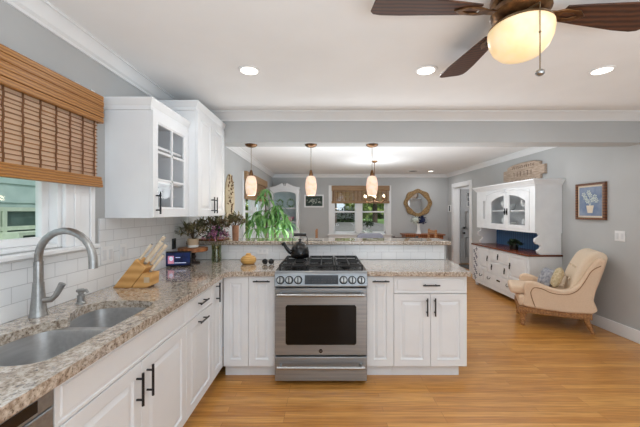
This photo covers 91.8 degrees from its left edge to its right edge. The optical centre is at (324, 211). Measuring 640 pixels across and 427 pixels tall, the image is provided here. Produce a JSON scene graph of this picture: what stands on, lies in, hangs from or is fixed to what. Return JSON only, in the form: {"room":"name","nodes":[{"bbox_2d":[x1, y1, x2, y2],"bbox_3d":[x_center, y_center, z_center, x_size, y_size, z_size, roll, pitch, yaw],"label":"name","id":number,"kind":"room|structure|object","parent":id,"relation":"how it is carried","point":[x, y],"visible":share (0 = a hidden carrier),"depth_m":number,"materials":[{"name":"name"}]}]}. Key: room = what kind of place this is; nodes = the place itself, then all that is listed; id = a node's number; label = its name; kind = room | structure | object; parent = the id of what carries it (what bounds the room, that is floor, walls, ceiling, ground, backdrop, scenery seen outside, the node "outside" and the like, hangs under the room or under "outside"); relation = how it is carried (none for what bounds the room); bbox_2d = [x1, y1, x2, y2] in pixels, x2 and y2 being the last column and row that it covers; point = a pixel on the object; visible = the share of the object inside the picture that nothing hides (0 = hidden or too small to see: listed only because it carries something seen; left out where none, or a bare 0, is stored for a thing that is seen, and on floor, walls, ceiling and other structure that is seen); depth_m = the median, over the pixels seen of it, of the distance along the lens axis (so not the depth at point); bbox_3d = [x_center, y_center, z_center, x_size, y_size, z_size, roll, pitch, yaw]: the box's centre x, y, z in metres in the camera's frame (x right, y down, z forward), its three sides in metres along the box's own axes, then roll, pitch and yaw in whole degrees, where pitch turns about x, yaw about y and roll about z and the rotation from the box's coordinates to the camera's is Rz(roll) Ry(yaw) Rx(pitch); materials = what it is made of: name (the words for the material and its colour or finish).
{"room":"kitchen","nodes":[
{"label":"kitchen","id":0,"kind":"room"},
{"bbox_2d":[0,0,271,322],"bbox_3d":[-1.500,0.190,3.200,0.120,2.440,10.600,0,0,0],"label":"wall","id":1,"kind":"structure","parent":0,"point":[20,33],"depth_m":1.90,"materials":[{"name":"paint"}]},
{"bbox_2d":[0,47,99,264],"bbox_3d":[-1.475,-0.254,1.320,0.170,0.972,1.200,0,0,0],"label":"window","id":2,"kind":"structure","parent":1,"relation":"in","point":[57,205],"depth_m":1.67,"materials":[{"name":"paint"}]},
{"bbox_2d":[0,43,103,187],"bbox_3d":[-1.382,-0.429,1.317,0.048,0.558,1.195,0,0,0],"label":"bamboo shade","id":3,"kind":"object","parent":2,"relation":"attached to","point":[48,120],"visible":1,"depth_m":1.53,"materials":[{"name":"brown wood"}]},
{"bbox_2d":[3,0,176,99],"bbox_3d":[-1.397,-0.987,0.575,0.085,0.085,5.350,0,0,0],"label":"trim","id":4,"kind":"structure","parent":1,"relation":"attached to","point":[42,12],"depth_m":1.80,"materials":[{"name":"paint"}]},
{"bbox_2d":[0,217,187,324],"bbox_3d":[-1.435,0.268,1.718,0.010,0.456,3.035,0,0,0],"label":"wall tile","id":5,"kind":"structure","parent":1,"relation":"attached to","point":[16,279],"depth_m":1.90,"materials":[{"name":"white tile"}]},
{"bbox_2d":[100,245,112,264],"bbox_3d":[-1.425,0.280,2.030,0.010,0.115,0.117,0,0,0],"label":"switch plate","id":6,"kind":"object","parent":5,"relation":"attached to","point":[106,252],"visible":1,"depth_m":2.02,"materials":[{"name":"white plastic"}]},
{"bbox_2d":[120,243,125,259],"bbox_3d":[-1.425,0.280,2.190,0.010,0.115,0.070,0,0,0],"label":"outlet plate","id":7,"kind":"object","parent":5,"relation":"attached to","point":[122,246],"visible":1,"depth_m":2.19,"materials":[{"name":"white plastic"}]},
{"bbox_2d":[172,238,175,248],"bbox_3d":[-1.425,0.300,2.930,0.010,0.100,0.075,0,0,0],"label":"outlet plate","id":8,"kind":"object","parent":5,"relation":"attached to","point":[174,239],"visible":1,"depth_m":2.92,"materials":[{"name":"black plastic"}]},
{"bbox_2d":[103,97,189,217],"bbox_3d":[-1.264,-0.351,2.276,0.351,0.781,0.567,0,0,0],"label":"upper cabinet","id":9,"kind":"object","parent":1,"relation":"attached to","point":[147,141],"visible":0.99,"depth_m":2.03,"materials":[{"name":"paint"}]},
{"bbox_2d":[158,146,181,157],"bbox_3d":[-1.292,-0.448,2.293,0.274,0.016,0.498,0,0,0],"label":"shelf","id":10,"kind":"object","parent":9,"relation":"attached to","point":[161,149],"depth_m":2.37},
{"bbox_2d":[158,181,181,187],"bbox_3d":[-1.292,-0.209,2.293,0.274,0.016,0.498,0,0,0],"label":"shelf","id":11,"kind":"object","parent":9,"relation":"attached to","point":[161,184],"depth_m":2.36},
{"bbox_2d":[158,100,225,215],"bbox_3d":[-1.227,-0.439,2.885,0.425,0.951,0.711,0,0,0],"label":"upper cabinet","id":12,"kind":"object","parent":1,"relation":"attached to","point":[206,130],"visible":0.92,"depth_m":2.70,"materials":[{"name":"paint"}]},
{"bbox_2d":[225,174,234,223],"bbox_3d":[-1.413,-0.190,4.660,0.053,0.760,0.440,0,0,0],"label":"wall decoration","id":13,"kind":"object","parent":1,"relation":"attached to","point":[229,186],"depth_m":4.61,"materials":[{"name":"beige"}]},
{"bbox_2d":[227,147,274,177],"bbox_3d":[-1.397,-0.987,5.985,0.085,0.085,5.030,0,0,0],"label":"trim","id":14,"kind":"structure","parent":1,"relation":"attached to","point":[237,150],"depth_m":5.80,"materials":[{"name":"paint"}]},
{"bbox_2d":[243,171,264,237],"bbox_3d":[-1.470,-0.050,6.370,0.180,1.340,1.980,0,0,0],"label":"window","id":15,"kind":"structure","parent":1,"relation":"in","point":[251,210],"depth_m":6.30,"materials":[{"name":"paint"}]},
{"bbox_2d":[244,171,266,201],"bbox_3d":[-1.391,-0.475,6.390,0.051,0.490,1.940,0,0,0],"label":"bamboo shade","id":16,"kind":"object","parent":15,"relation":"attached to","point":[261,184],"visible":0.58,"depth_m":6.36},
{"bbox_2d":[196,245,445,259],"bbox_3d":[-0.086,0.875,3.312,2.708,1.070,0.135,0,0,0],"label":"wall","id":17,"kind":"structure","parent":0,"point":[444,245],"depth_m":3.25,"materials":[{"name":"paint"}]},
{"bbox_2d":[186,238,450,244],"bbox_3d":[-0.070,0.320,3.385,2.739,0.040,0.390,0,0,0],"label":"bar","id":18,"kind":"object","parent":17,"relation":"on","point":[242,241],"visible":0.92,"depth_m":3.19,"materials":[{"name":"stone"}]},
{"bbox_2d":[199,237,228,239],"bbox_3d":[-1.202,0.292,3.370,0.260,0.016,0.220,0,0,0],"label":"wooden tray","id":19,"kind":"object","parent":18,"relation":"on","point":[225,238],"visible":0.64,"depth_m":3.27,"materials":[{"name":"brown wood"}]},
{"bbox_2d":[192,213,235,237],"bbox_3d":[-1.179,0.138,3.357,0.476,0.292,0.571,0,0,0],"label":"dried arrangement","id":20,"kind":"object","parent":19,"relation":"on","point":[217,221],"visible":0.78,"depth_m":3.28,"materials":[{"name":"plant"}]},
{"bbox_2d":[225,210,247,239],"bbox_3d":[-0.969,0.140,3.333,0.299,0.319,0.265,0,0,0],"label":"dried arrangement","id":21,"kind":"object","parent":18,"relation":"on","point":[236,219],"visible":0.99,"depth_m":3.31,"materials":[{"name":"plant"}]},
{"bbox_2d":[195,245,443,258],"bbox_3d":[-0.093,0.417,3.240,2.674,0.154,0.010,0,0,0],"label":"wall tile","id":22,"kind":"structure","parent":17,"relation":"attached to","point":[226,251],"depth_m":3.23,"materials":[{"name":"white tile"}]},
{"bbox_2d":[257,248,267,253],"bbox_3d":[-0.652,0.407,3.231,0.116,0.072,0.007,0,0,0],"label":"outlet plate","id":23,"kind":"object","parent":22,"relation":"attached to","point":[259,250],"visible":1,"depth_m":3.23,"materials":[{"name":"white plastic"}]},
{"bbox_2d":[47,0,639,173],"bbox_3d":[1.920,-1.090,3.215,6.960,0.120,10.870,0,0,0],"label":"ceiling","id":24,"kind":"structure","parent":0,"point":[308,54],"depth_m":2.17,"materials":[{"name":"paint"}]},
{"bbox_2d":[238,65,259,75],"bbox_3d":[-0.550,-1.026,2.250,0.156,0.008,0.156,0,0,0],"label":"recessed light","id":25,"kind":"object","parent":24,"relation":"in","point":[249,70],"visible":1,"depth_m":2.24,"materials":[{"name":"white plastic"}]},
{"bbox_2d":[364,160,384,202],"bbox_3d":[1.000,-0.605,6.260,0.467,0.849,0.475,0,0,0],"label":"chandelier","id":26,"kind":"object","parent":24,"relation":"hanging from","point":[374,161],"visible":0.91,"depth_m":6.22,"materials":[{"name":"brown metal"}]},
{"bbox_2d":[415,65,436,75],"bbox_3d":[0.733,-1.026,2.250,0.156,0.008,0.156,0,0,0],"label":"recessed light","id":27,"kind":"object","parent":24,"relation":"in","point":[427,69],"visible":1,"depth_m":2.24,"materials":[{"name":"white plastic"}]},
{"bbox_2d":[222,121,639,146],"bbox_3d":[0.965,-0.880,3.360,4.810,0.300,0.220,0,0,0],"label":"ceiling beam","id":28,"kind":"structure","parent":24,"relation":"attached to","point":[236,133],"depth_m":3.25,"materials":[{"name":"paint"}]},
{"bbox_2d":[245,143,256,195],"bbox_3d":[-0.800,-0.454,3.360,0.132,0.552,0.132,0,0,0],"label":"pendant light","id":29,"kind":"object","parent":28,"relation":"hanging from","point":[251,183],"visible":1,"depth_m":3.32,"materials":[{"name":"beige glass"}]},
{"bbox_2d":[305,143,316,195],"bbox_3d":[-0.152,-0.454,3.360,0.132,0.552,0.132,0,0,0],"label":"pendant light","id":30,"kind":"object","parent":28,"relation":"hanging from","point":[310,185],"visible":1,"depth_m":3.32,"materials":[{"name":"beige glass"}]},
{"bbox_2d":[366,143,377,195],"bbox_3d":[0.510,-0.454,3.360,0.132,0.552,0.132,0,0,0],"label":"pendant light","id":31,"kind":"object","parent":28,"relation":"hanging from","point":[372,184],"visible":1,"depth_m":3.32,"materials":[{"name":"beige glass"}]},
{"bbox_2d":[210,110,639,120],"bbox_3d":[0.965,-0.991,3.195,4.810,0.078,0.110,0,0,0],"label":"trim","id":32,"kind":"structure","parent":28,"relation":"attached to","point":[223,115],"depth_m":3.19,"materials":[{"name":"paint"}]},
{"bbox_2d":[371,0,639,77],"bbox_3d":[0.900,-0.798,1.430,1.062,0.464,1.062,0,0,41],"label":"ceiling fan","id":33,"kind":"object","parent":24,"relation":"hanging from","point":[520,31],"visible":1,"depth_m":1.40,"materials":[{"name":"brown wood"}]},
{"bbox_2d":[588,65,616,75],"bbox_3d":[2.010,-1.026,2.250,0.156,0.008,0.156,0,0,0],"label":"recessed light","id":34,"kind":"object","parent":24,"relation":"in","point":[604,69],"visible":1,"depth_m":2.24,"materials":[{"name":"white plastic"}]},
{"bbox_2d":[272,178,447,257],"bbox_3d":[1.920,0.190,8.570,6.960,2.440,0.140,0,0,0],"label":"wall","id":35,"kind":"structure","parent":0,"point":[311,218],"depth_m":8.50,"materials":[{"name":"paint"}]},
{"bbox_2d":[304,195,323,206],"bbox_3d":[-0.300,-0.300,8.485,0.530,0.350,0.029,0,0,0],"label":"framed print","id":36,"kind":"object","parent":35,"relation":"attached to","point":[317,200],"visible":1,"depth_m":8.49,"materials":[{"name":"paint"}]},
{"bbox_2d":[328,185,392,237],"bbox_3d":[0.955,0.000,8.540,1.770,1.460,0.200,0,0,0],"label":"window","id":37,"kind":"structure","parent":35,"relation":"in","point":[386,233],"depth_m":8.50,"materials":[{"name":"paint"}]},
{"bbox_2d":[332,186,389,202],"bbox_3d":[0.970,-0.477,8.450,1.580,0.485,0.051,0,0,0],"label":"bamboo shade","id":38,"kind":"object","parent":37,"relation":"attached to","point":[337,191],"visible":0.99,"depth_m":8.46,"materials":[{"name":"brown wood"}]},
{"bbox_2d":[273,174,447,177],"bbox_3d":[0.965,-0.987,8.457,4.810,0.085,0.085,0,0,0],"label":"trim","id":39,"kind":"structure","parent":35,"relation":"attached to","point":[275,175],"depth_m":8.46,"materials":[{"name":"paint"}]},
{"bbox_2d":[404,189,431,216],"bbox_3d":[2.540,-0.245,8.480,0.782,0.782,0.040,0,0,0],"label":"wall mirror","id":40,"kind":"object","parent":35,"relation":"attached to","point":[417,202],"visible":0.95,"depth_m":8.47,"materials":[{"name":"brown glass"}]},
{"bbox_2d":[183,263,639,426],"bbox_3d":[1.920,1.470,3.215,6.960,0.120,10.870,0,0,0],"label":"floor","id":41,"kind":"structure","parent":0,"point":[545,371],"depth_m":2.46,"materials":[{"name":"brown wood"}]},
{"bbox_2d":[0,389,53,426],"bbox_3d":[-1.136,0.977,0.684,0.568,0.864,0.592,0,0,0],"label":"dishwasher","id":42,"kind":"object","parent":41,"relation":"on","point":[39,413],"visible":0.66,"depth_m":0.92,"materials":[{"name":"silver metal"}]},
{"bbox_2d":[52,303,185,426],"bbox_3d":[-1.126,0.974,1.455,0.604,0.871,0.938,0,0,0],"label":"base cabinet","id":43,"kind":"object","parent":41,"relation":"on","point":[141,382],"visible":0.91,"depth_m":1.41,"materials":[{"name":"paint"}]},
{"bbox_2d":[0,260,282,423],"bbox_3d":[-0.923,0.516,1.777,1.011,0.040,2.914,0,0,0],"label":"countertop","id":44,"kind":"structure","parent":43,"relation":"on","point":[20,385],"depth_m":1.43,"materials":[{"name":"stone"}]},
{"bbox_2d":[28,228,97,318],"bbox_3d":[-1.224,0.284,1.467,0.358,0.423,0.081,0,0,7],"label":"kitchen faucet","id":45,"kind":"object","parent":44,"relation":"on","point":[38,304],"visible":1,"depth_m":1.46,"materials":[{"name":"silver metal"}]},
{"bbox_2d":[0,307,145,365],"bbox_3d":[-1.105,0.626,1.360,0.440,0.176,0.820,0,0,0],"label":"double sink","id":46,"kind":"object","parent":44,"relation":"in","point":[43,346],"visible":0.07,"depth_m":1.41,"materials":[{"name":"silver metal"}]},
{"bbox_2d":[75,288,88,304],"bbox_3d":[-1.311,0.454,1.672,0.085,0.084,0.047,0,0,41],"label":"soap dispenser","id":47,"kind":"object","parent":44,"relation":"on","point":[81,296],"visible":1,"depth_m":1.67,"materials":[{"name":"silver metal"}]},
{"bbox_2d":[113,257,158,287],"bbox_3d":[-1.256,0.402,2.070,0.254,0.188,0.101,0,0,0],"label":"knife block","id":48,"kind":"object","parent":44,"relation":"on","point":[138,275],"visible":0.91,"depth_m":2.02,"materials":[{"name":"brown wood"}]},
{"bbox_2d":[139,243,152,260],"bbox_3d":[-1.185,0.267,2.045,0.099,0.120,0.021,0,0,0],"label":"kitchen knife","id":49,"kind":"object","parent":48,"relation":"in","point":[151,244],"visible":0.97,"depth_m":2.04,"materials":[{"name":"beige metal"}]},
{"bbox_2d":[143,240,163,263],"bbox_3d":[-1.133,0.267,2.050,0.132,0.159,0.030,0,0,0],"label":"kitchen knife","id":50,"kind":"object","parent":48,"relation":"in","point":[160,243],"visible":1,"depth_m":2.04,"materials":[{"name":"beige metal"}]},
{"bbox_2d":[146,235,165,257],"bbox_3d":[-1.145,0.245,2.090,0.146,0.179,0.023,0,0,0],"label":"kitchen knife","id":51,"kind":"object","parent":48,"relation":"in","point":[164,236],"visible":0.5,"depth_m":2.08,"materials":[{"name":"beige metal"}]},
{"bbox_2d":[149,254,164,271],"bbox_3d":[-1.117,0.341,2.060,0.103,0.124,0.023,0,0,0],"label":"kitchen knife","id":52,"kind":"object","parent":48,"relation":"on","point":[162,256],"visible":1,"depth_m":2.05,"materials":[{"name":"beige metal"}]},
{"bbox_2d":[149,244,167,265],"bbox_3d":[-1.126,0.289,2.095,0.127,0.154,0.027,0,0,0],"label":"kitchen knife","id":53,"kind":"object","parent":48,"relation":"in","point":[165,246],"visible":1,"depth_m":2.09,"materials":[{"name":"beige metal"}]},
{"bbox_2d":[166,251,191,266],"bbox_3d":[-1.333,0.426,2.840,0.230,0.140,0.089,0,0,-8],"label":"smart display","id":54,"kind":"object","parent":44,"relation":"on","point":[173,258],"visible":0.98,"depth_m":2.80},
{"bbox_2d":[168,256,173,263],"bbox_3d":[-1.387,0.431,2.789,0.050,0.070,0.001,0,0,-8],"label":"picture","id":55,"kind":"object","parent":54,"relation":"attached to","point":[169,262],"depth_m":2.79},
{"bbox_2d":[177,246,207,263],"bbox_3d":[-1.277,0.419,3.000,0.274,0.153,0.274,0,0,0],"label":"cake stand","id":56,"kind":"object","parent":44,"relation":"on","point":[200,248],"visible":0.65,"depth_m":2.94,"materials":[{"name":"brown wood"}]},
{"bbox_2d":[175,220,208,247],"bbox_3d":[-1.271,0.200,3.016,0.319,0.284,0.348,0,0,19],"label":"potted plant","id":57,"kind":"object","parent":56,"relation":"on","point":[192,242],"visible":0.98,"depth_m":2.98,"materials":[{"name":"green plant"}]},
{"bbox_2d":[201,225,230,260],"bbox_3d":[-1.083,0.311,3.064,0.277,0.369,0.288,0,0,0],"label":"flower vase","id":58,"kind":"object","parent":44,"relation":"on","point":[220,232],"visible":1,"depth_m":3.06,"materials":[{"name":"green glass"}]},
{"bbox_2d":[241,253,255,264],"bbox_3d":[-0.733,0.446,2.970,0.148,0.100,0.148,0,0,0],"label":"jar","id":59,"kind":"object","parent":44,"relation":"on","point":[248,259],"visible":1,"depth_m":2.92,"materials":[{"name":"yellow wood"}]},
{"bbox_2d":[262,259,273,263],"bbox_3d":[-0.539,0.469,2.985,0.114,0.053,0.115,0,0,0],"label":"sunglasses","id":60,"kind":"object","parent":44,"relation":"on","point":[264,261],"visible":1,"depth_m":2.93,"materials":[{"name":"black plastic"}]},
{"bbox_2d":[185,286,211,420],"bbox_3d":[-1.126,0.974,2.147,0.604,0.871,0.443,0,0,0],"label":"base cabinet","id":61,"kind":"object","parent":41,"relation":"on","point":[198,324],"visible":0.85,"depth_m":2.11,"materials":[{"name":"paint"}]},
{"bbox_2d":[212,279,222,381],"bbox_3d":[-1.126,0.974,2.489,0.604,0.871,0.236,0,0,0],"label":"base cabinet","id":62,"kind":"object","parent":41,"relation":"on","point":[217,288],"visible":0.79,"depth_m":2.46,"materials":[{"name":"paint"}]},
{"bbox_2d":[223,276,249,374],"bbox_3d":[-0.752,0.974,2.915,0.213,0.871,0.610,0,0,0],"label":"base cabinet","id":63,"kind":"object","parent":41,"relation":"on","point":[235,289],"visible":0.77,"depth_m":2.61,"materials":[{"name":"paint"}]},
{"bbox_2d":[249,276,275,374],"bbox_3d":[-0.531,0.974,2.897,0.225,0.871,0.646,0,0,0],"label":"base cabinet","id":64,"kind":"object","parent":41,"relation":"on","point":[261,288],"visible":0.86,"depth_m":2.61,"materials":[{"name":"paint"}]},
{"bbox_2d":[240,189,298,237],"bbox_3d":[-0.768,0.543,4.331,0.836,1.731,0.508,0,0,0],"label":"potted plant","id":65,"kind":"object","parent":41,"relation":"on","point":[261,221],"visible":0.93,"depth_m":4.28,"materials":[{"name":"green plant"}]},
{"bbox_2d":[270,183,299,237],"bbox_3d":[-1.055,0.327,8.260,0.790,2.164,0.400,0,0,0],"label":"china cabinet","id":66,"kind":"object","parent":41,"relation":"on","point":[281,192],"visible":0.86,"depth_m":8.27,"materials":[{"name":"paint"}]},
{"bbox_2d":[274,256,367,380],"bbox_3d":[-0.033,0.928,2.844,0.760,0.961,0.768,0,0,0],"label":"gas range","id":67,"kind":"object","parent":41,"relation":"on","point":[321,304],"visible":0.98,"depth_m":2.52,"materials":[{"name":"silver metal"}]},
{"bbox_2d":[281,233,308,258],"bbox_3d":[-0.290,0.327,3.030,0.270,0.241,0.180,0,0,0],"label":"tea kettle","id":68,"kind":"object","parent":67,"relation":"on","point":[299,250],"visible":1,"depth_m":2.98,"materials":[{"name":"black metal"}]},
{"bbox_2d":[276,259,365,270],"bbox_3d":[-0.033,0.503,2.897,0.760,0.022,0.663,0,0,0],"label":"cooktop","id":69,"kind":"object","parent":67,"relation":"in","point":[306,268],"depth_m":2.70,"materials":[{"name":"black metal"}]},
{"bbox_2d":[357,233,383,237],"bbox_3d":[0.772,0.887,5.510,0.465,1.044,0.460,0,0,0],"label":"dining chair","id":70,"kind":"object","parent":41,"relation":"on","point":[361,235],"visible":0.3,"depth_m":5.28,"materials":[{"name":"grey fabric"}]},
{"bbox_2d":[366,276,393,374],"bbox_3d":[0.466,0.974,2.897,0.226,0.871,0.646,0,0,0],"label":"base cabinet","id":71,"kind":"object","parent":41,"relation":"on","point":[380,289],"visible":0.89,"depth_m":2.61,"materials":[{"name":"paint"}]},
{"bbox_2d":[392,236,417,237],"bbox_3d":[1.390,0.912,5.560,0.440,0.994,0.440,0,0,0],"label":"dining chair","id":72,"kind":"object","parent":41,"relation":"on","point":[392,236],"visible":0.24,"depth_m":5.35,"materials":[{"name":"brown wood"}]},
{"bbox_2d":[400,233,445,238],"bbox_3d":[2.585,0.992,8.243,1.070,0.834,0.464,0,0,0],"label":"sideboard","id":73,"kind":"object","parent":41,"relation":"on","point":[422,235],"visible":0.18,"depth_m":8.03,"materials":[{"name":"brown wood"}]},
{"bbox_2d":[411,215,426,233],"bbox_3d":[2.490,0.332,8.222,0.474,0.485,0.254,0,0,0],"label":"flower vase","id":74,"kind":"object","parent":73,"relation":"on","point":[422,219],"visible":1,"depth_m":8.18,"materials":[{"name":"white ceramic"}]},
{"bbox_2d":[392,276,466,374],"bbox_3d":[0.888,0.974,2.897,0.614,0.871,0.646,0,0,0],"label":"base cabinet","id":75,"kind":"object","parent":41,"relation":"on","point":[430,313],"visible":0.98,"depth_m":2.61,"materials":[{"name":"paint"}]},
{"bbox_2d":[360,260,470,276],"bbox_3d":[0.823,0.516,2.897,0.942,0.040,0.674,0,0,0],"label":"countertop","id":76,"kind":"structure","parent":75,"relation":"on","point":[420,268],"depth_m":2.72,"materials":[{"name":"stone"}]},
{"bbox_2d":[428,229,436,237],"bbox_3d":[1.980,0.879,6.300,0.440,1.059,0.440,0,0,0],"label":"dining chair","id":77,"kind":"object","parent":41,"relation":"on","point":[429,230],"visible":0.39,"depth_m":6.26,"materials":[{"name":"brown wood"}]},
{"bbox_2d":[459,264,468,268],"bbox_3d":[4.135,1.404,7.800,1.230,0.012,1.000,0,0,0],"label":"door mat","id":78,"kind":"object","parent":41,"relation":"on","point":[466,266],"visible":0.04,"depth_m":8.10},
{"bbox_2d":[471,178,564,298],"bbox_3d":[3.112,0.469,5.240,0.507,1.879,1.800,0,0,0],"label":"hutch","id":79,"kind":"object","parent":41,"relation":"on","point":[494,263],"visible":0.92,"depth_m":4.91,"materials":[{"name":"paint"}]},
{"bbox_2d":[507,239,523,249],"bbox_3d":[3.067,0.513,5.016,0.266,0.190,0.268,0,0,0],"label":"potted plant","id":80,"kind":"object","parent":79,"relation":"on","point":[514,244],"visible":1,"depth_m":4.98,"materials":[{"name":"green plant"}]},
{"bbox_2d":[471,243,562,256],"bbox_3d":[3.120,0.621,5.240,0.491,0.026,1.720,0,0,0],"label":"countertop","id":81,"kind":"structure","parent":79,"relation":"on","point":[521,251],"depth_m":4.91,"materials":[{"name":"brown wood"}]},
{"bbox_2d":[503,160,546,182],"bbox_3d":[3.346,-0.647,5.240,0.046,0.375,1.080,0,0,0],"label":"wall sign","id":82,"kind":"object","parent":79,"relation":"on","point":[530,169],"visible":0.76,"depth_m":5.14,"materials":[{"name":"beige wood"}]},
{"bbox_2d":[508,248,607,334],"bbox_3d":[2.899,0.939,3.950,0.965,0.955,0.623,0,0,27],"label":"armchair","id":83,"kind":"object","parent":41,"relation":"on","point":[574,296],"visible":0.97,"depth_m":3.68,"materials":[{"name":"beige fabric"}]},
{"bbox_2d":[508,280,566,293],"bbox_3d":[2.767,0.990,4.017,0.670,0.099,0.426,0,0,27],"label":"seat cushion","id":84,"kind":"object","parent":83,"relation":"on","point":[515,286],"depth_m":3.97,"materials":[{"name":"beige fabric"}]},
{"bbox_2d":[537,267,554,285],"bbox_3d":[2.843,0.835,3.978,0.148,0.210,0.230,0,0,7],"label":"throw pillow","id":85,"kind":"object","parent":83,"relation":"on","point":[545,275],"visible":0.77,"depth_m":3.93,"materials":[{"name":"grey fabric"}]},
{"bbox_2d":[550,267,563,286],"bbox_3d":[2.905,0.815,3.880,0.143,0.226,0.240,0,0,37],"label":"throw pillow","id":86,"kind":"object","parent":83,"relation":"on","point":[558,274],"visible":0.88,"depth_m":3.80,"materials":[{"name":"beige fabric"}]},
{"bbox_2d":[448,144,639,330],"bbox_3d":[3.430,0.190,3.200,0.120,2.440,10.600,0,0,0],"label":"wall","id":87,"kind":"structure","parent":0,"point":[617,295],"depth_m":3.74,"materials":[{"name":"paint"}]},
{"bbox_2d":[452,180,471,273],"bbox_3d":[3.420,0.335,7.650,0.140,2.150,1.120,0,0,0],"label":"trim","id":88,"kind":"structure","parent":87,"relation":"attached to","point":[455,187],"depth_m":8.09,"materials":[{"name":"paint"}]},
{"bbox_2d":[459,186,468,263],"bbox_3d":[4.130,0.350,8.431,1.040,2.120,0.133,0,0,0],"label":"door","id":89,"kind":"structure","parent":87,"relation":"in","point":[464,191],"depth_m":8.46,"materials":[{"name":"grey paint"}]},
{"bbox_2d":[446,147,554,176],"bbox_3d":[3.327,-0.987,5.985,0.085,0.085,5.030,0,0,0],"label":"trim","id":90,"kind":"structure","parent":87,"relation":"attached to","point":[532,150],"depth_m":5.80,"materials":[{"name":"paint"}]},
{"bbox_2d":[575,181,606,219],"bbox_3d":[3.352,-0.134,3.915,0.034,0.463,0.430,0,0,0],"label":"framed picture","id":91,"kind":"object","parent":87,"relation":"attached to","point":[590,198],"visible":1,"depth_m":3.89,"materials":[{"name":"brown wood"}]},
{"bbox_2d":[590,314,639,343],"bbox_3d":[3.361,1.340,2.485,0.018,0.140,9.170,0,0,0],"label":"baseboard","id":92,"kind":"structure","parent":87,"relation":"attached to","point":[632,334],"depth_m":3.55,"materials":[{"name":"paint"}]},
{"bbox_2d":[615,231,624,241],"bbox_3d":[3.365,0.275,3.540,0.010,0.118,0.125,0,0,0],"label":"switch plate","id":93,"kind":"object","parent":87,"relation":"attached to","point":[619,235],"visible":1,"depth_m":3.53,"materials":[{"name":"white plastic"}]},
{"label":"outside","id":94,"kind":"structure","parent":0,"visible":0},
{"bbox_2d":[245,217,383,237],"bbox_3d":[0.000,1.735,74.450,180.000,0.350,131.100,0,0,0],"label":"lawn","id":95,"kind":"structure","parent":94,"point":[381,220],"depth_m":56.90,"materials":[{"name":"green plant"}]},
{"bbox_2d":[245,202,256,237],"bbox_3d":[-4.622,0.454,15.509,2.672,2.449,2.435,0,0,0],"label":"shrub","id":96,"kind":"object","parent":95,"relation":"on","point":[246,206],"visible":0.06,"depth_m":15.19,"materials":[{"name":"green plant"}]},
{"bbox_2d":[337,206,354,221],"bbox_3d":[2.578,0.574,49.016,6.134,3.163,5.555,0,0,0],"label":"hedge","id":97,"kind":"object","parent":95,"relation":"on","point":[347,217],"visible":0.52,"depth_m":47.34,"materials":[{"name":"green plant"}]},
{"bbox_2d":[346,203,383,218],"bbox_3d":[12.113,-0.574,74.752,15.274,6.789,12.789,0,0,0],"label":"hedge","id":98,"kind":"object","parent":95,"relation":"on","point":[380,207],"visible":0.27,"depth_m":71.02,"materials":[{"name":"green plant"}]},
{"bbox_2d":[354,197,382,222],"bbox_3d":[7.491,-3.759,45.920,8.139,10.650,6.840,0,0,0],"label":"shade tree","id":99,"kind":"object","parent":95,"relation":"on","point":[374,216],"visible":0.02,"depth_m":45.70,"materials":[{"name":"green plant"}]},
{"bbox_2d":[363,219,373,227],"bbox_3d":[3.876,1.033,28.019,1.112,0.782,1.017,0,0,-42],"label":"round shrub","id":100,"kind":"object","parent":95,"relation":"on","point":[369,223],"visible":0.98,"depth_m":27.90,"materials":[{"name":"green plant"}]},
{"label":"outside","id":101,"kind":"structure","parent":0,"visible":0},
{"bbox_3d":[-21.020,1.735,-5.550,37.960,0.350,28.900,0,0,0],"label":"yard","id":102,"kind":"structure","parent":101,"visible":0},
{"bbox_2d":[0,177,34,239],"bbox_3d":[-4.000,0.235,3.450,0.600,2.650,2.500,0,0,0],"label":"garden shed","id":103,"kind":"object","parent":102,"relation":"on","point":[17,196],"visible":0.19,"depth_m":3.98,"materials":[{"name":"green"}]},
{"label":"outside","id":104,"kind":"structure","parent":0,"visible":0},
{"bbox_2d":[256,222,383,230],"bbox_3d":[-26.500,1.545,35.000,67.000,0.030,22.000,0,0,0],"label":"street","id":105,"kind":"structure","parent":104,"point":[341,226],"depth_m":30.60,"materials":[{"name":"grey asphalt"}]},
{"bbox_2d":[335,197,351,224],"bbox_3d":[1.247,-3.819,37.879,8.184,10.765,6.874,0,0,0],"label":"shade tree","id":106,"kind":"object","parent":105,"relation":"on","point":[346,204],"visible":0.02,"depth_m":37.89,"materials":[{"name":"green plant"}]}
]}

